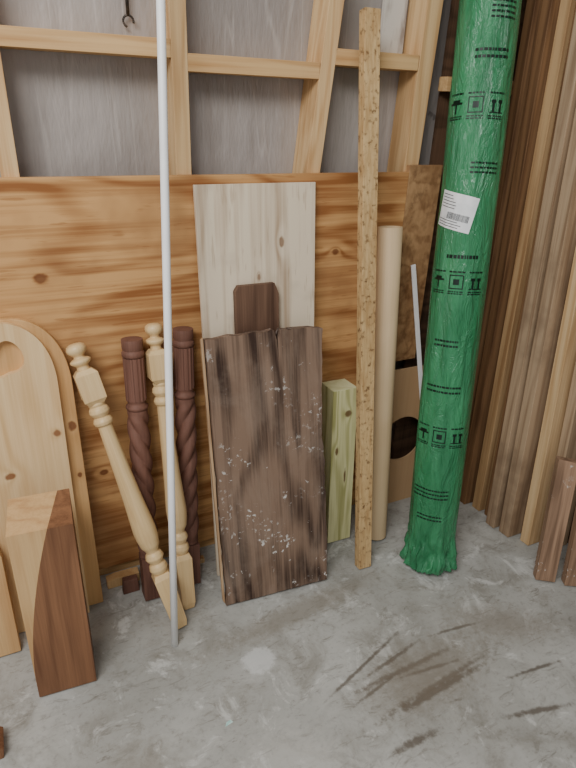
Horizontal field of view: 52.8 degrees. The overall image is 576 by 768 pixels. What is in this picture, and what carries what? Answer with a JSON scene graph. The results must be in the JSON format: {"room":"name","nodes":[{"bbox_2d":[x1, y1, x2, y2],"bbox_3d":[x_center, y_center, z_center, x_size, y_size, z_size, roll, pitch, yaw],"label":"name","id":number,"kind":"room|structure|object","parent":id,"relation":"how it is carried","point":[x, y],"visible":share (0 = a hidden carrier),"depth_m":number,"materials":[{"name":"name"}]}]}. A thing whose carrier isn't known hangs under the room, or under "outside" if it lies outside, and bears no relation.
{"room":"woodworking shop","nodes":[
{"label":"woodworking shop","id":0,"kind":"room"},
{"bbox_2d":[0,0,450,440],"bbox_3d":[-1.031,-0.566,1.182,4.060,2.700,0.050,-10,29,-24],"label":"wall","id":1,"kind":"structure","parent":0,"point":[72,114],"depth_m":1.46,"materials":[{"name":"grey wood"}]},
{"bbox_2d":[122,0,134,27],"bbox_3d":[-0.367,-0.892,1.318,0.025,0.144,0.018,5,26,6],"label":"hook","id":2,"kind":"object","parent":1,"relation":"attached to","point":[126,1],"visible":1,"depth_m":1.33,"materials":[{"name":"metal"}]},
{"bbox_2d":[292,0,343,172],"bbox_3d":[0.070,-0.744,1.588,0.310,2.655,0.090,-10,29,-24],"label":"stud","id":3,"kind":"object","parent":1,"relation":"attached to","point":[326,18],"visible":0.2,"depth_m":1.54,"materials":[{"name":"brown wood"}]},
{"bbox_2d":[187,53,319,78],"bbox_3d":[-0.095,-0.802,1.469,0.352,0.038,0.088,-10,29,-24],"label":"rail","id":4,"kind":"object","parent":3,"relation":"attached to","point":[197,63],"visible":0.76,"depth_m":1.43,"materials":[{"name":"brown wood"}]},
{"bbox_2d":[335,48,418,70],"bbox_3d":[0.225,-0.889,1.594,0.264,0.038,0.088,-10,29,-24],"label":"rail","id":5,"kind":"object","parent":3,"relation":"attached to","point":[345,58],"visible":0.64,"depth_m":1.57,"materials":[{"name":"brown wood"}]},
{"bbox_2d":[380,0,407,53],"bbox_3d":[0.299,-1.163,1.537,0.075,0.500,0.012,-10,29,-24],"label":"strip","id":6,"kind":"object","parent":5,"relation":"on","point":[394,12],"visible":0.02,"depth_m":1.61,"materials":[{"name":"white wood"}]},
{"bbox_2d":[387,0,442,171],"bbox_3d":[0.360,-0.794,1.716,0.135,2.655,0.090,-10,29,-24],"label":"stud","id":7,"kind":"object","parent":1,"relation":"attached to","point":[423,16],"visible":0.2,"depth_m":1.66,"materials":[{"name":"brown wood"}]},
{"bbox_2d":[396,165,442,360],"bbox_3d":[0.401,-0.372,1.887,0.121,0.640,0.016,-10,29,-24],"label":"panel","id":8,"kind":"object","parent":7,"relation":"attached to","point":[424,181],"visible":0.74,"depth_m":1.84,"materials":[{"name":"brown wood"}]},
{"bbox_2d":[233,282,278,333],"bbox_3d":[-0.087,0.165,1.769,0.130,0.945,0.018,-10,23,-24],"label":"board","id":9,"kind":"object","parent":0,"point":[256,305],"depth_m":1.61,"materials":[{"name":"brown wood"}]},
{"bbox_2d":[0,497,575,767],"bbox_3d":[-0.284,1.461,0.292,4.060,0.100,3.730,-10,29,-24],"label":"floor","id":10,"kind":"structure","parent":0,"point":[387,663],"depth_m":1.57,"materials":[{"name":"concrete"}]},
{"bbox_2d":[0,726,3,758],"bbox_3d":[-0.743,0.851,1.333,0.165,0.045,0.060,-10,29,-24],"label":"sapele offcut","id":11,"kind":"object","parent":10,"relation":"on","point":[1,727],"visible":1,"depth_m":1.35,"materials":[{"name":"brown wood"}]},
{"bbox_2d":[0,550,20,656],"bbox_3d":[-0.779,0.568,1.550,0.065,0.359,0.088,-10,29,-24],"label":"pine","id":12,"kind":"object","parent":10,"relation":"on","point":[10,643],"visible":1,"depth_m":1.57,"materials":[{"name":"brown wood"}]},
{"bbox_2d":[0,322,89,632],"bbox_3d":[-0.706,0.279,1.531,0.260,0.905,0.098,-10,29,-23],"label":"board","id":13,"kind":"object","parent":10,"relation":"on","point":[34,459],"visible":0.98,"depth_m":1.49,"materials":[{"name":"beige wood"}]},
{"bbox_2d":[6,488,96,696],"bbox_3d":[-0.591,0.531,1.467,0.142,0.514,0.169,-8,28,-21],"label":"block","id":14,"kind":"object","parent":10,"relation":"on","point":[41,539],"visible":1,"depth_m":1.39,"materials":[{"name":"brown wood"}]},
{"bbox_2d":[0,318,102,605],"bbox_3d":[-0.687,0.264,1.561,0.270,0.904,0.093,-10,29,-24],"label":"board","id":15,"kind":"object","parent":10,"relation":"on","point":[11,356],"visible":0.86,"depth_m":1.56,"materials":[{"name":"beige wood"}]},
{"bbox_2d":[99,559,139,575],"bbox_3d":[-0.539,0.603,1.865,0.125,0.038,0.028,-10,29,-24],"label":"plate","id":16,"kind":"object","parent":10,"relation":"on","point":[118,567],"depth_m":1.89,"materials":[{"name":"brown wood"}]},
{"bbox_2d":[0,53,19,176],"bbox_3d":[-0.637,-0.620,1.275,0.038,2.655,0.090,-10,29,-24],"label":"stud","id":17,"kind":"object","parent":16,"relation":"on","point":[8,157],"visible":0.09,"depth_m":1.27,"materials":[{"name":"brown wood"}]},
{"bbox_2d":[106,567,139,588],"bbox_3d":[-0.525,0.615,1.844,0.100,0.036,0.030,-10,29,-24],"label":"strip","id":18,"kind":"object","parent":10,"relation":"on","point":[113,580],"visible":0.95,"depth_m":1.83,"materials":[{"name":"brown wood"}]},
{"bbox_2d":[66,342,186,628],"bbox_3d":[-0.430,0.305,1.584,0.335,0.831,0.080,16,29,26],"label":"baluster","id":19,"kind":"object","parent":10,"relation":"on","point":[87,379],"visible":0.99,"depth_m":1.55,"materials":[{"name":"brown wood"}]},
{"bbox_2d":[122,574,139,594],"bbox_3d":[-0.492,0.624,1.810,0.050,0.052,0.022,-10,28,-24],"label":"scrap","id":20,"kind":"object","parent":10,"relation":"on","point":[130,584],"visible":1,"depth_m":1.80,"materials":[{"name":"brown wood"}]},
{"bbox_2d":[121,336,159,600],"bbox_3d":[-0.418,0.268,1.668,0.063,0.821,0.154,-4,27,-13],"label":"rope twist leg","id":21,"kind":"object","parent":10,"relation":"on","point":[132,353],"visible":0.82,"depth_m":1.60,"materials":[{"name":"brown wood"}]},
{"bbox_2d":[163,550,168,557],"bbox_3d":[-0.404,0.579,1.925,0.023,0.038,0.028,-10,29,-24],"label":"plate","id":22,"kind":"object","parent":10,"relation":"on","point":[166,554],"depth_m":1.95,"materials":[{"name":"brown wood"}]},
{"bbox_2d":[165,0,191,174],"bbox_3d":[-0.276,-0.683,1.435,0.039,2.655,0.090,-10,29,-24],"label":"stud","id":23,"kind":"object","parent":22,"relation":"on","point":[179,145],"visible":0.16,"depth_m":1.39,"materials":[{"name":"brown wood"}]},
{"bbox_2d":[0,25,170,58],"bbox_3d":[-0.452,-0.763,1.299,0.361,0.038,0.088,-10,29,-24],"label":"rail","id":24,"kind":"object","parent":23,"relation":"attached to","point":[11,37],"visible":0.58,"depth_m":1.26,"materials":[{"name":"brown wood"}]},
{"bbox_2d":[0,172,408,569],"bbox_3d":[-0.529,0.047,1.607,1.913,1.179,0.016,-10,29,-24],"label":"panel","id":25,"kind":"object","parent":23,"relation":"attached to","point":[81,256],"visible":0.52,"depth_m":1.53,"materials":[{"name":"brown wood"}]},
{"bbox_2d":[156,0,177,646],"bbox_3d":[-0.290,-0.191,1.393,0.020,1.900,0.383,1,26,-2],"label":"pvc pipe","id":26,"kind":"object","parent":10,"relation":"on","point":[160,4],"visible":1,"depth_m":1.38,"materials":[{"name":"white plastic"}]},
{"bbox_2d":[145,323,195,609],"bbox_3d":[-0.332,0.258,1.656,0.059,0.857,0.220,-12,29,-27],"label":"baluster","id":27,"kind":"object","parent":10,"relation":"on","point":[154,356],"visible":0.72,"depth_m":1.64,"materials":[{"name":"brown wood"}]},
{"bbox_2d":[167,555,204,567],"bbox_3d":[-0.345,0.596,1.917,0.140,0.020,0.020,-10,29,-24],"label":"strip","id":28,"kind":"object","parent":10,"relation":"on","point":[202,559],"visible":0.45,"depth_m":1.94,"materials":[{"name":"brown wood"}]},
{"bbox_2d":[172,326,200,583],"bbox_3d":[-0.302,0.240,1.722,0.067,0.832,0.152,-1,26,-6],"label":"rope twist leg","id":29,"kind":"object","parent":10,"relation":"on","point":[183,342],"visible":0.76,"depth_m":1.66,"materials":[{"name":"brown wood"}]},
{"bbox_2d":[199,538,214,547],"bbox_3d":[-0.275,0.557,1.982,0.058,0.038,0.028,-10,29,-24],"label":"plate","id":30,"kind":"object","parent":10,"relation":"on","point":[210,541],"depth_m":2.01,"materials":[{"name":"brown wood"}]},
{"bbox_2d":[193,182,314,575],"bbox_3d":[-0.079,0.033,1.745,0.347,1.201,0.132,-10,29,-24],"label":"wooden board","id":31,"kind":"object","parent":10,"relation":"on","point":[247,233],"visible":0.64,"depth_m":1.58,"materials":[{"name":"beige wood"}]},
{"bbox_2d":[200,326,326,605],"bbox_3d":[-0.056,0.252,1.725,0.357,0.827,0.190,-7,28,-19],"label":"wooden board","id":32,"kind":"object","parent":10,"relation":"on","point":[263,388],"visible":1,"depth_m":1.70,"materials":[{"name":"brown wood"}]},
{"bbox_2d":[322,379,355,542],"bbox_3d":[0.164,0.271,1.986,0.092,0.582,0.136,-9,28,-23],"label":"post","id":33,"kind":"object","parent":10,"relation":"on","point":[338,396],"visible":0.7,"depth_m":1.93,"materials":[{"name":"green wood"}]},
{"bbox_2d":[355,7,380,568],"bbox_3d":[0.230,-0.170,1.713,0.046,1.616,0.305,-8,28,-21],"label":"board","id":34,"kind":"object","parent":10,"relation":"on","point":[369,18],"visible":1,"depth_m":1.65,"materials":[{"name":"beige wood"}]},
{"bbox_2d":[371,226,402,539],"bbox_3d":[0.309,0.038,1.905,0.074,1.077,0.194,-10,29,-24],"label":"cardboard tube","id":35,"kind":"object","parent":10,"relation":"on","point":[389,238],"visible":0.84,"depth_m":1.83,"materials":[{"name":"beige cardboard"}]},
{"bbox_2d":[388,365,423,502],"bbox_3d":[0.487,0.190,2.191,0.340,0.570,0.024,-10,29,-24],"label":"cardboard sheet","id":36,"kind":"object","parent":10,"relation":"on","point":[406,400],"visible":0.36,"depth_m":2.12,"materials":[{"name":"brown cardboard"}]},
{"bbox_2d":[411,264,422,395],"bbox_3d":[0.476,0.045,2.063,0.202,0.945,0.012,2,26,0],"label":"trim strip","id":37,"kind":"object","parent":10,"relation":"on","point":[413,267],"visible":0.47,"depth_m":1.94,"materials":[{"name":"plastic"}]},
{"bbox_2d":[399,0,521,575],"bbox_3d":[0.498,-0.332,1.695,0.189,1.950,0.503,0,26,-4],"label":"roll","id":38,"kind":"object","parent":10,"relation":"on","point":[487,31],"visible":1,"depth_m":1.64,"materials":[{"name":"green plastic"}]},
{"bbox_2d":[467,0,542,444],"bbox_3d":[0.767,-0.606,1.897,0.215,2.280,0.116,-10,29,-24],"label":"board","id":39,"kind":"object","parent":10,"relation":"on","point":[533,7],"visible":0.05,"depth_m":1.78,"materials":[{"name":"brown wood"}]},
{"bbox_2d":[460,0,560,503],"bbox_3d":[0.794,-0.577,1.872,0.195,2.250,0.129,-10,29,-24],"label":"board","id":40,"kind":"object","parent":10,"relation":"on","point":[546,27],"visible":0.28,"depth_m":1.87,"materials":[{"name":"brown wood"}]},
{"bbox_2d":[472,0,575,510],"bbox_3d":[0.824,-0.545,1.846,0.171,2.220,0.144,-10,29,-24],"label":"board","id":41,"kind":"object","parent":10,"relation":"on","point":[567,7],"visible":0.44,"depth_m":1.85,"materials":[{"name":"brown wood"}]},
{"bbox_2d":[484,4,575,515],"bbox_3d":[0.848,-0.556,1.802,0.161,2.278,0.152,-10,29,-24],"label":"board","id":42,"kind":"object","parent":10,"relation":"on","point":[538,216],"visible":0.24,"depth_m":1.90,"materials":[{"name":"brown wood"}]},
{"bbox_2d":[486,12,575,527],"bbox_3d":[0.852,-0.522,1.768,0.191,2.248,0.178,-10,29,-24],"label":"board","id":43,"kind":"object","parent":10,"relation":"on","point":[567,105],"visible":0.48,"depth_m":1.81,"materials":[{"name":"brown wood"}]},
{"bbox_2d":[499,108,575,536],"bbox_3d":[0.879,-0.488,1.735,0.179,2.218,0.194,-10,29,-24],"label":"board","id":44,"kind":"object","parent":10,"relation":"on","point":[563,243],"visible":0.56,"depth_m":1.85,"materials":[{"name":"brown wood"}]},
{"bbox_2d":[520,247,575,545],"bbox_3d":[0.919,-0.495,1.687,0.139,2.276,0.217,-9,28,-22],"label":"board","id":45,"kind":"object","parent":10,"relation":"on","point":[565,355],"visible":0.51,"depth_m":1.90,"materials":[{"name":"brown wood"}]},
{"bbox_2d":[533,456,575,581],"bbox_3d":[0.865,0.440,1.876,0.064,0.426,0.117,6,26,7],"label":"board","id":46,"kind":"object","parent":10,"relation":"on","point":[563,481],"visible":1,"depth_m":1.86,"materials":[{"name":"brown wood"}]},
{"bbox_2d":[557,361,575,545],"bbox_3d":[0.954,-0.465,1.664,0.104,2.245,0.224,-9,28,-22],"label":"board","id":47,"kind":"object","parent":10,"relation":"on","point":[567,444],"visible":0.2,"depth_m":1.89,"materials":[{"name":"brown wood"}]},
{"bbox_2d":[561,507,575,585],"bbox_3d":[0.952,-0.053,1.677,0.066,1.493,0.244,-2,26,-8],"label":"board","id":48,"kind":"object","parent":10,"relation":"on","point":[568,578],"visible":1,"depth_m":1.88,"materials":[{"name":"brown wood"}]},
{"bbox_2d":[390,0,526,458],"bbox_3d":[0.640,-0.843,1.844,0.415,2.660,0.015,-10,29,-24],"label":"wall","id":49,"kind":"structure","parent":0,"point":[404,435],"depth_m":1.85,"materials":[{"name":"brown wood"}]},
{"bbox_2d":[438,77,513,94],"bbox_3d":[0.641,-0.907,1.774,0.420,0.038,0.038,-10,29,-24],"label":"rail","id":50,"kind":"object","parent":49,"relation":"attached to","point":[444,82],"visible":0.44,"depth_m":1.69,"materials":[{"name":"brown wood"}]},
{"bbox_2d":[567,504,575,542],"bbox_3d":[1.623,-0.127,0.512,0.060,2.700,3.760,-10,29,-24],"label":"wall","id":51,"kind":"structure","parent":0,"point":[575,504],"depth_m":2.07,"materials":[{"name":"brown wood"}]}
]}

